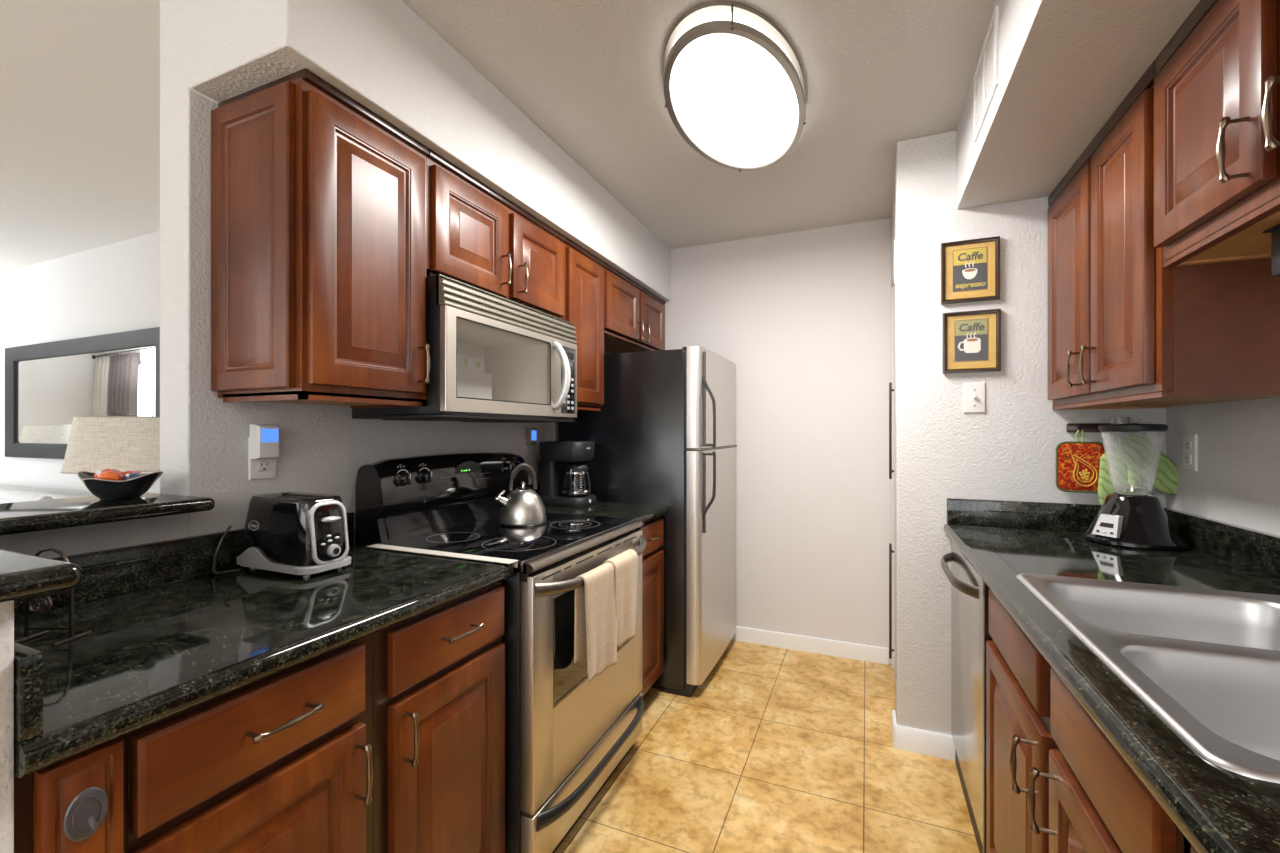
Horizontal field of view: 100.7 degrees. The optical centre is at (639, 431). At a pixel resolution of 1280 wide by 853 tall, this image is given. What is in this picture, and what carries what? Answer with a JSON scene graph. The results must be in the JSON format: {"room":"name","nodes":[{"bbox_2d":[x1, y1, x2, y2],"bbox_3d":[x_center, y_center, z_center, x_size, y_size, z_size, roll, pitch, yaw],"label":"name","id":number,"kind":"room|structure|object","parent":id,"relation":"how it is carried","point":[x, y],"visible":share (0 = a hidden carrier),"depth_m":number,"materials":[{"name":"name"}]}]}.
{"room":"kitchen","nodes":[
{"label":"kitchen","id":0,"kind":"room"},
{"bbox_2d":[0,231,159,493],"bbox_3d":[-4.283,0.050,3.782,7.552,2.440,0.105,0,0,23],"label":"wall","id":1,"kind":"structure","parent":0,"point":[115,287],"depth_m":3.49,"materials":[{"name":"white paint"}]},
{"bbox_2d":[5,327,159,458],"bbox_3d":[-3.644,-0.211,3.434,2.000,0.782,0.032,0,0,23],"label":"wall mirror","id":2,"kind":"object","parent":1,"relation":"attached to","point":[47,384],"visible":0.69,"depth_m":3.48,"materials":[{"name":"black wood"}]},
{"bbox_2d":[0,513,187,852],"bbox_3d":[-0.990,0.728,0.921,0.753,1.085,0.597,0,0,23],"label":"wall","id":3,"kind":"structure","parent":0,"point":[96,537],"depth_m":1.05,"materials":[{"name":"white paint"}]},
{"bbox_2d":[14,642,42,741],"bbox_3d":[-0.985,0.307,0.734,0.611,0.098,0.020,0,0,23],"label":"backsplash","id":4,"kind":"structure","parent":3,"relation":"attached to","point":[28,662],"depth_m":0.61,"materials":[{"name":"stone"}]},
{"bbox_2d":[0,549,82,602],"bbox_3d":[-1.088,0.169,0.693,0.854,0.031,0.220,0,0,23],"label":"bar ledge","id":5,"kind":"object","parent":3,"relation":"on","point":[21,575],"visible":1,"depth_m":0.60,"materials":[{"name":"stone"}]},
{"bbox_2d":[160,0,669,543],"bbox_3d":[-0.512,0.050,2.372,0.493,2.440,2.448,0,0,23],"label":"wall","id":6,"kind":"structure","parent":0,"point":[382,55],"depth_m":1.37,"materials":[{"name":"white paint"}]},
{"bbox_2d":[0,493,214,535],"bbox_3d":[-1.214,0.169,1.104,0.300,0.031,0.434,0,0,23],"label":"bar ledge","id":7,"kind":"object","parent":6,"relation":"on","point":[41,515],"visible":0.98,"depth_m":1.08,"materials":[{"name":"stone"}]},
{"bbox_2d":[77,471,162,499],"bbox_3d":[-1.199,0.122,1.224,0.154,0.062,0.127,0,0,37],"label":"decorative bowl","id":8,"kind":"object","parent":7,"relation":"on","point":[103,489],"visible":0.88,"depth_m":1.19,"materials":[{"name":"black ceramic"}]},
{"bbox_2d":[94,469,122,478],"bbox_3d":[-1.222,0.104,1.220,0.059,0.039,0.047,0,0,23],"label":"decorative ball","id":9,"kind":"object","parent":8,"relation":"in","point":[98,472],"visible":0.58,"depth_m":1.20,"materials":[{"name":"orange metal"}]},
{"bbox_2d":[97,470,123,480],"bbox_3d":[-1.197,0.105,1.201,0.056,0.036,0.042,0,0,23],"label":"decorative ball","id":10,"kind":"object","parent":8,"relation":"in","point":[108,475],"visible":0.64,"depth_m":1.19,"materials":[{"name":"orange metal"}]},
{"bbox_2d":[123,473,141,480],"bbox_3d":[-1.161,0.107,1.213,0.040,0.026,0.032,0,0,23],"label":"decorative ball","id":11,"kind":"object","parent":8,"relation":"in","point":[128,476],"visible":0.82,"depth_m":1.20,"materials":[{"name":"blue"}]},
{"bbox_2d":[123,470,142,474],"bbox_3d":[-1.191,0.108,1.240,0.049,0.036,0.045,0,0,-1],"label":"decorative ball","id":12,"kind":"object","parent":8,"relation":"in","point":[127,471],"visible":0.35,"depth_m":1.23,"materials":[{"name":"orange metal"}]},
{"bbox_2d":[14,512,353,616],"bbox_3d":[-1.096,0.306,1.280,0.022,0.100,0.898,0,0,23],"label":"backsplash","id":13,"kind":"structure","parent":6,"relation":"attached to","point":[115,571],"depth_m":1.20,"materials":[{"name":"stone"}]},
{"bbox_2d":[248,437,276,479],"bbox_3d":[-1.031,0.072,1.451,0.008,0.116,0.072,0,0,23],"label":"wall outlet","id":14,"kind":"object","parent":6,"relation":"attached to","point":[258,469],"visible":0.51,"depth_m":1.44,"materials":[{"name":"white plastic"}]},
{"bbox_2d":[257,461,270,471],"bbox_3d":[-1.028,0.094,1.450,0.002,0.028,0.034,0,0,23],"label":"socket","id":15,"kind":"object","parent":14,"relation":"attached to","point":[262,466],"depth_m":1.45,"materials":[{"name":"white plastic"}]},
{"bbox_2d":[250,424,278,458],"bbox_3d":[-1.013,0.027,1.437,0.034,0.094,0.063,0,0,23],"label":"plug","id":16,"kind":"object","parent":6,"relation":"attached to","point":[264,438],"visible":1,"depth_m":1.42,"materials":[{"name":"white plastic"}]},
{"bbox_2d":[211,68,429,407],"bbox_3d":[-0.832,-0.457,1.441,0.382,0.764,0.398,0,0,23],"label":"upper cabinet","id":17,"kind":"object","parent":6,"relation":"attached to","point":[318,200],"visible":1,"depth_m":1.30,"materials":[{"name":"brown wood"}]},
{"bbox_2d":[426,149,565,318],"bbox_3d":[-0.602,-0.652,1.980,0.382,0.374,0.773,0,0,23],"label":"upper cabinet","id":18,"kind":"object","parent":6,"relation":"attached to","point":[476,236],"visible":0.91,"depth_m":1.81,"materials":[{"name":"brown wood"}]},
{"bbox_2d":[352,274,576,422],"bbox_3d":[-0.567,-0.252,1.965,0.452,0.426,0.769,0,0,23],"label":"microwave","id":19,"kind":"object","parent":18,"relation":"attached to","point":[530,354],"visible":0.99,"depth_m":1.90,"materials":[{"name":"silver metal"}]},
{"bbox_2d":[457,354,491,398],"bbox_3d":[-0.655,-0.189,1.943,0.070,0.178,0.260,0,0,23],"label":"reflection","id":20,"kind":"object","parent":19,"relation":"on","point":[472,381],"visible":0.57,"depth_m":1.95,"materials":[{"name":"white"}]},
{"bbox_2d":[523,439,531,462],"bbox_3d":[-0.546,0.092,2.587,0.008,0.116,0.072,0,0,23],"label":"wall outlet","id":21,"kind":"object","parent":6,"relation":"attached to","point":[527,449],"visible":0.87,"depth_m":2.58,"materials":[{"name":"white plastic"}]},
{"bbox_2d":[526,427,536,444],"bbox_3d":[-0.527,0.021,2.581,0.030,0.087,0.058,0,0,23],"label":"night light","id":22,"kind":"object","parent":21,"relation":"attached to","point":[531,432],"visible":1,"depth_m":2.56,"materials":[{"name":"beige plastic"}]},
{"bbox_2d":[528,483,537,493],"bbox_3d":[-0.530,0.306,2.607,0.022,0.100,0.421,0,0,23],"label":"backsplash","id":23,"kind":"structure","parent":6,"relation":"attached to","point":[529,485],"depth_m":2.59,"materials":[{"name":"stone"}]},
{"bbox_2d":[563,237,603,411],"bbox_3d":[-0.397,-0.471,2.511,0.342,0.738,0.362,0,0,23],"label":"upper cabinet","id":24,"kind":"object","parent":6,"relation":"attached to","point":[584,271],"visible":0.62,"depth_m":2.44,"materials":[{"name":"brown wood"}]},
{"bbox_2d":[602,262,664,352],"bbox_3d":[-0.137,-0.667,3.070,0.382,0.344,0.868,0,0,23],"label":"upper cabinet","id":25,"kind":"object","parent":6,"relation":"attached to","point":[634,316],"visible":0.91,"depth_m":2.95,"materials":[{"name":"brown wood"}]},
{"bbox_2d":[0,0,995,272],"bbox_3d":[-3.535,-1.195,1.780,10.500,0.050,6.300,0,0,23],"label":"ceiling","id":26,"kind":"structure","parent":0,"point":[589,74],"depth_m":1.89,"materials":[{"name":"white paint"}]},
{"bbox_2d":[664,0,805,171],"bbox_3d":[0.335,-1.127,1.830,0.442,0.084,0.836,0,0,23],"label":"ceiling light","id":27,"kind":"object","parent":26,"relation":"attached to","point":[734,84],"visible":1,"depth_m":1.67,"materials":[{"name":"white glass"}]},
{"bbox_2d":[555,640,978,852],"bbox_3d":[-3.535,1.295,1.780,10.500,0.050,6.300,0,0,23],"label":"floor","id":28,"kind":"structure","parent":0,"point":[777,750],"depth_m":1.95,"materials":[{"name":"tile"}]},
{"bbox_2d":[0,484,93,503],"bbox_3d":[-3.955,0.820,3.090,2.140,0.900,0.880,0,0,23],"label":"sofa","id":29,"kind":"object","parent":28,"relation":"on","point":[8,493],"visible":0.02,"depth_m":3.28,"materials":[{"name":"fabric"}]},
{"bbox_2d":[37,495,52,500],"bbox_3d":[-3.392,0.528,3.007,0.338,0.338,0.100,0,0,23],"label":"throw pillow","id":30,"kind":"object","parent":29,"relation":"on","point":[45,497],"visible":0.06,"depth_m":2.98,"materials":[{"name":"fabric"}]},
{"bbox_2d":[14,735,126,852],"bbox_3d":[-0.978,0.834,0.778,0.630,0.873,0.104,0,0,23],"label":"base cabinet","id":31,"kind":"object","parent":28,"relation":"on","point":[43,797],"visible":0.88,"depth_m":0.65,"materials":[{"name":"brown wood"}]},
{"bbox_2d":[63,787,107,841],"bbox_3d":[-0.679,0.473,0.654,0.016,0.062,0.041,0,0,23],"label":"hook","id":32,"kind":"object","parent":31,"relation":"attached to","point":[87,811],"visible":1,"depth_m":0.65,"materials":[{"name":"grey plastic"}]},
{"bbox_2d":[127,634,372,852],"bbox_3d":[-0.864,0.834,0.996,0.670,0.873,0.385,0,0,23],"label":"base cabinet","id":33,"kind":"object","parent":28,"relation":"on","point":[280,762],"visible":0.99,"depth_m":0.86,"materials":[{"name":"brown wood"}]},
{"bbox_2d":[373,581,504,852],"bbox_3d":[-0.707,0.834,1.362,0.670,0.873,0.409,0,0,23],"label":"base cabinet","id":34,"kind":"object","parent":28,"relation":"on","point":[439,672],"visible":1,"depth_m":1.21,"materials":[{"name":"brown wood"}]},
{"bbox_2d":[14,544,512,777],"bbox_3d":[-0.814,0.376,1.147,0.646,0.040,0.914,0,0,23],"label":"countertop","id":35,"kind":"structure","parent":34,"relation":"on","point":[149,656],"depth_m":0.95,"materials":[{"name":"stone"}]},
{"bbox_2d":[14,547,90,646],"bbox_3d":[-1.008,0.276,0.904,0.089,0.158,0.060,0,0,1],"label":"stand","id":36,"kind":"object","parent":35,"relation":"on","point":[39,601],"visible":0.56,"depth_m":0.90,"materials":[{"name":"grey metal"}]},
{"bbox_2d":[212,492,350,577],"bbox_3d":[-0.901,0.260,1.353,0.284,0.191,0.197,0,0,23],"label":"toaster","id":37,"kind":"object","parent":35,"relation":"on","point":[296,533],"visible":1,"depth_m":1.32,"materials":[{"name":"black metal"}]},
{"bbox_2d":[366,544,517,567],"bbox_3d":[-0.584,0.360,1.532,0.533,0.020,0.039,0,0,23],"label":"strip","id":38,"kind":"object","parent":35,"relation":"on","point":[379,546],"visible":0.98,"depth_m":1.51,"materials":[{"name":"beige plastic"}]},
{"bbox_2d":[355,452,646,852],"bbox_3d":[-0.416,0.675,1.902,0.741,1.189,0.772,0,0,23],"label":"range","id":39,"kind":"object","parent":28,"relation":"on","point":[567,734],"visible":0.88,"depth_m":1.67,"materials":[{"name":"silver metal"}]},
{"bbox_2d":[385,513,635,572],"bbox_3d":[-0.434,0.369,1.910,0.582,0.033,0.772,0,0,23],"label":"cooktop","id":40,"kind":"object","parent":39,"relation":"in","point":[481,536],"depth_m":1.77,"materials":[{"name":"black glass"}]},
{"bbox_2d":[494,463,545,526],"bbox_3d":[-0.451,0.237,2.040,0.178,0.230,0.180,0,0,23],"label":"kettle","id":41,"kind":"object","parent":39,"relation":"on","point":[522,507],"visible":1,"depth_m":1.99,"materials":[{"name":"silver metal"}]},
{"bbox_2d":[574,549,637,681],"bbox_3d":[-0.101,0.591,1.727,0.053,0.346,0.368,0,0,23],"label":"kitchen towel","id":42,"kind":"object","parent":39,"relation":"hanging from","point":[605,607],"visible":1,"depth_m":1.68,"materials":[{"name":"beige fabric"}]},
{"bbox_2d":[559,346,736,696],"bbox_3d":[0.104,0.425,2.991,0.843,1.690,0.760,0,0,23],"label":"refrigerator","id":43,"kind":"object","parent":28,"relation":"on","point":[664,431],"visible":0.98,"depth_m":2.60,"materials":[{"name":"black metal"}]},
{"bbox_2d":[640,516,663,696],"bbox_3d":[-0.231,0.834,2.479,0.670,0.873,0.409,0,0,23],"label":"base cabinet","id":44,"kind":"object","parent":28,"relation":"on","point":[652,530],"visible":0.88,"depth_m":2.41,"materials":[{"name":"brown wood"}]},
{"bbox_2d":[544,502,667,522],"bbox_3d":[-0.243,0.376,2.485,0.646,0.040,0.424,0,0,23],"label":"countertop","id":45,"kind":"structure","parent":44,"relation":"on","point":[644,513],"depth_m":2.40,"materials":[{"name":"stone"}]},
{"bbox_2d":[538,441,596,506],"bbox_3d":[-0.354,0.201,2.606,0.258,0.309,0.200,0,0,23],"label":"coffee maker","id":46,"kind":"object","parent":45,"relation":"on","point":[561,483],"visible":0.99,"depth_m":2.54,"materials":[{"name":"black plastic"}]},
{"bbox_2d":[941,540,982,852],"bbox_3d":[1.336,0.834,1.647,0.676,0.872,0.612,0,0,23],"label":"dishwasher","id":47,"kind":"object","parent":28,"relation":"on","point":[966,584],"visible":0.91,"depth_m":1.71,"materials":[{"name":"silver metal"}]},
{"bbox_2d":[983,581,992,852],"bbox_3d":[1.228,0.834,1.349,0.601,0.872,0.020,0,0,23],"label":"filler panel","id":48,"kind":"object","parent":28,"relation":"on","point":[986,636],"visible":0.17,"depth_m":1.46,"materials":[{"name":"brown wood"}]},
{"bbox_2d":[986,589,1190,852],"bbox_3d":[1.016,0.834,0.902,0.640,0.873,0.966,0,0,23],"label":"base cabinet","id":49,"kind":"object","parent":28,"relation":"on","point":[1055,783],"visible":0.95,"depth_m":0.94,"materials":[{"name":"brown wood"}]},
{"bbox_2d":[944,524,1279,852],"bbox_3d":[0.959,0.376,0.689,0.666,0.040,2.720,0,0,23],"label":"countertop","id":50,"kind":"structure","parent":49,"relation":"on","point":[1217,809],"depth_m":0.82,"materials":[{"name":"stone"}]},
{"bbox_2d":[1082,417,1187,549],"bbox_3d":[1.574,0.153,1.693,0.244,0.402,0.224,0,0,23],"label":"blender","id":51,"kind":"object","parent":50,"relation":"on","point":[1130,518],"visible":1,"depth_m":1.64,"materials":[{"name":"black plastic"}]},
{"bbox_2d":[1100,431,1161,496],"bbox_3d":[1.580,0.098,1.702,0.156,0.216,0.156,0,0,23],"label":"jar","id":52,"kind":"object","parent":51,"relation":"on","point":[1117,493],"depth_m":1.68,"materials":[{"name":"clear glass"}]},
{"bbox_2d":[1016,573,1279,783],"bbox_3d":[1.023,0.440,0.830,0.556,0.180,0.838,0,0,23],"label":"sink","id":53,"kind":"object","parent":50,"relation":"in","point":[1206,661],"visible":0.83,"depth_m":0.87,"materials":[{"name":"silver metal"}]},
{"bbox_3d":[-2.566,0.980,2.650,0.500,0.580,0.460,0,0,23],"label":"end table","id":54,"kind":"object","parent":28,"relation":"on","visible":0},
{"bbox_2d":[60,416,159,473],"bbox_3d":[-2.570,0.308,2.640,0.430,0.764,0.430,0,0,23],"label":"table lamp","id":55,"kind":"object","parent":54,"relation":"on","point":[95,443],"visible":0.55,"depth_m":2.48,"materials":[{"name":"fabric"}]},
{"bbox_2d":[664,218,890,663],"bbox_3d":[0.640,0.050,3.280,1.647,2.440,0.125,0,0,23],"label":"wall","id":56,"kind":"structure","parent":0,"point":[803,318],"depth_m":3.08,"materials":[{"name":"white paint"}]},
{"bbox_2d":[731,626,888,664],"bbox_3d":[0.607,1.226,3.218,1.634,0.088,0.015,0,0,23],"label":"baseboard","id":57,"kind":"structure","parent":56,"relation":"attached to","point":[876,654],"depth_m":3.04,"materials":[{"name":"white wood"}]},
{"bbox_2d":[891,188,894,667],"bbox_3d":[1.267,0.050,2.555,0.075,2.440,0.715,0,0,23],"label":"wall","id":58,"kind":"structure","parent":0,"point":[893,205],"depth_m":2.85,"materials":[{"name":"white paint"}]},
{"bbox_2d":[889,285,894,677],"bbox_3d":[1.243,0.241,2.574,0.064,2.033,0.586,0,0,23],"label":"door","id":59,"kind":"structure","parent":58,"relation":"in","point":[891,471],"depth_m":2.73,"materials":[{"name":"white"}]},
{"bbox_2d":[894,240,894,284],"bbox_3d":[1.138,-0.755,2.363,0.011,0.190,0.040,0,0,23],"label":"trim","id":60,"kind":"structure","parent":58,"relation":"attached to","point":[894,240],"depth_m":2.35,"materials":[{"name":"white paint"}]},
{"bbox_2d":[895,130,1165,734],"bbox_3d":[1.440,0.050,2.027,0.832,2.440,0.120,0,0,23],"label":"wall","id":61,"kind":"structure","parent":0,"point":[1007,452],"depth_m":2.07,"materials":[{"name":"white paint"}]},
{"bbox_2d":[892,710,954,760],"bbox_3d":[1.155,1.225,2.142,0.246,0.090,0.134,0,0,23],"label":"baseboard","id":62,"kind":"structure","parent":61,"relation":"attached to","point":[939,745],"depth_m":2.09,"materials":[{"name":"white wood"}]},
{"bbox_2d":[941,236,999,303],"bbox_3d":[1.261,-0.616,2.027,0.193,0.235,0.020,0,0,23],"label":"framed picture","id":63,"kind":"object","parent":61,"relation":"attached to","point":[970,269],"visible":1,"depth_m":2.02,"materials":[{"name":"brown wood"}]},
{"bbox_2d":[953,247,986,290],"bbox_3d":[1.261,-0.621,2.027,0.109,0.156,0.003,0,0,23],"label":"print","id":64,"kind":"object","parent":63,"relation":"attached to","point":[969,263],"depth_m":2.03,"materials":[{"name":"multicoloured paper"}]},
{"bbox_2d":[942,309,1000,372],"bbox_3d":[1.265,-0.344,2.025,0.190,0.233,0.020,0,0,23],"label":"framed picture","id":65,"kind":"object","parent":61,"relation":"attached to","point":[971,340],"visible":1,"depth_m":2.02,"materials":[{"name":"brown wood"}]},
{"bbox_2d":[955,319,987,360],"bbox_3d":[1.265,-0.350,2.025,0.106,0.154,0.003,0,0,23],"label":"print","id":66,"kind":"object","parent":65,"relation":"attached to","point":[971,335],"depth_m":2.02,"materials":[{"name":"multicoloured"}]},
{"bbox_2d":[963,382,985,412],"bbox_3d":[1.277,-0.130,2.022,0.072,0.116,0.018,0,0,23],"label":"light switch","id":67,"kind":"object","parent":61,"relation":"attached to","point":[974,394],"visible":1,"depth_m":2.02,"materials":[{"name":"white plastic"}]},
{"bbox_2d":[947,498,1166,531],"bbox_3d":[1.492,0.307,1.927,0.656,0.098,0.022,0,0,23],"label":"backsplash","id":68,"kind":"structure","parent":61,"relation":"attached to","point":[978,512],"depth_m":1.95,"materials":[{"name":"stone"}]},
{"bbox_2d":[1066,423,1137,431],"bbox_3d":[1.628,-0.014,1.864,0.199,0.032,0.033,0,0,23],"label":"hook rail","id":69,"kind":"object","parent":61,"relation":"attached to","point":[1070,427],"visible":0.43,"depth_m":1.89,"materials":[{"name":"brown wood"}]},
{"bbox_2d":[1056,430,1106,492],"bbox_3d":[1.566,0.104,1.881,0.147,0.223,0.015,0,0,23],"label":"pot holder","id":70,"kind":"object","parent":69,"relation":"hanging from","point":[1077,462],"visible":0.99,"depth_m":1.88,"materials":[{"name":"fabric"}]},
{"bbox_2d":[1098,431,1147,505],"bbox_3d":[1.665,0.130,1.830,0.135,0.304,0.019,0,0,23],"label":"oven mitt","id":71,"kind":"object","parent":69,"relation":"hanging from","point":[1117,473],"visible":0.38,"depth_m":1.83,"materials":[{"name":"green fabric"}]},
{"bbox_2d":[1116,431,1176,494],"bbox_3d":[1.716,0.093,1.785,0.178,0.232,0.019,0,0,23],"label":"oven mitt","id":72,"kind":"object","parent":69,"relation":"hanging from","point":[1141,457],"visible":0.8,"depth_m":1.78,"materials":[{"name":"green fabric"}]},
{"bbox_2d":[957,0,1200,208],"bbox_3d":[0.871,-1.015,0.427,0.623,0.310,3.270,0,0,23],"label":"wall","id":73,"kind":"structure","parent":0,"point":[1066,66],"depth_m":1.34,"materials":[{"name":"white paint"}]},
{"bbox_2d":[973,5,998,142],"bbox_3d":[1.005,-1.024,1.545,0.008,0.207,0.310,0,0,23],"label":"air vent","id":74,"kind":"object","parent":73,"relation":"in","point":[986,77],"visible":1,"depth_m":1.52,"materials":[{"name":"white metal"}]},
{"bbox_2d":[1166,397,1279,535],"bbox_3d":[1.002,0.050,-0.194,0.105,2.440,6.230,0,0,23],"label":"wall","id":75,"kind":"structure","parent":0,"point":[1236,481],"depth_m":1.50,"materials":[{"name":"white paint"}]},
{"bbox_2d":[1048,60,1279,409],"bbox_3d":[1.470,-0.469,1.525,0.382,0.779,0.780,0,0,23],"label":"upper cabinet","id":76,"kind":"object","parent":75,"relation":"attached to","point":[1126,330],"visible":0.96,"depth_m":1.32,"materials":[{"name":"brown wood"}]},
{"bbox_2d":[1183,434,1197,470],"bbox_3d":[1.738,0.065,1.677,0.008,0.116,0.072,0,0,23],"label":"wall outlet","id":77,"kind":"object","parent":75,"relation":"attached to","point":[1190,441],"visible":1,"depth_m":1.66,"materials":[{"name":"white plastic"}]},
{"bbox_2d":[1185,441,1191,449],"bbox_3d":[1.736,0.043,1.678,0.002,0.028,0.034,0,0,23],"label":"socket","id":78,"kind":"object","parent":77,"relation":"attached to","point":[1188,444],"depth_m":1.67,"materials":[{"name":"white plastic"}]},
{"bbox_2d":[1185,455,1191,463],"bbox_3d":[1.736,0.087,1.678,0.002,0.028,0.034,0,0,23],"label":"socket","id":79,"kind":"object","parent":77,"relation":"attached to","point":[1188,458],"depth_m":1.67,"materials":[{"name":"white plastic"}]},
{"bbox_2d":[1154,0,1279,276],"bbox_3d":[1.154,-0.570,0.784,0.382,0.579,0.828,0,0,23],"label":"upper cabinet","id":80,"kind":"object","parent":75,"relation":"attached to","point":[1217,80],"depth_m":1.01,"materials":[{"name":"brown wood"}]},
{"bbox_2d":[1163,508,1279,577],"bbox_3d":[1.251,0.307,0.552,0.022,0.098,2.697,0,0,23],"label":"backsplash","id":81,"kind":"structure","parent":75,"relation":"attached to","point":[1255,549],"depth_m":1.46,"materials":[{"name":"stone"}]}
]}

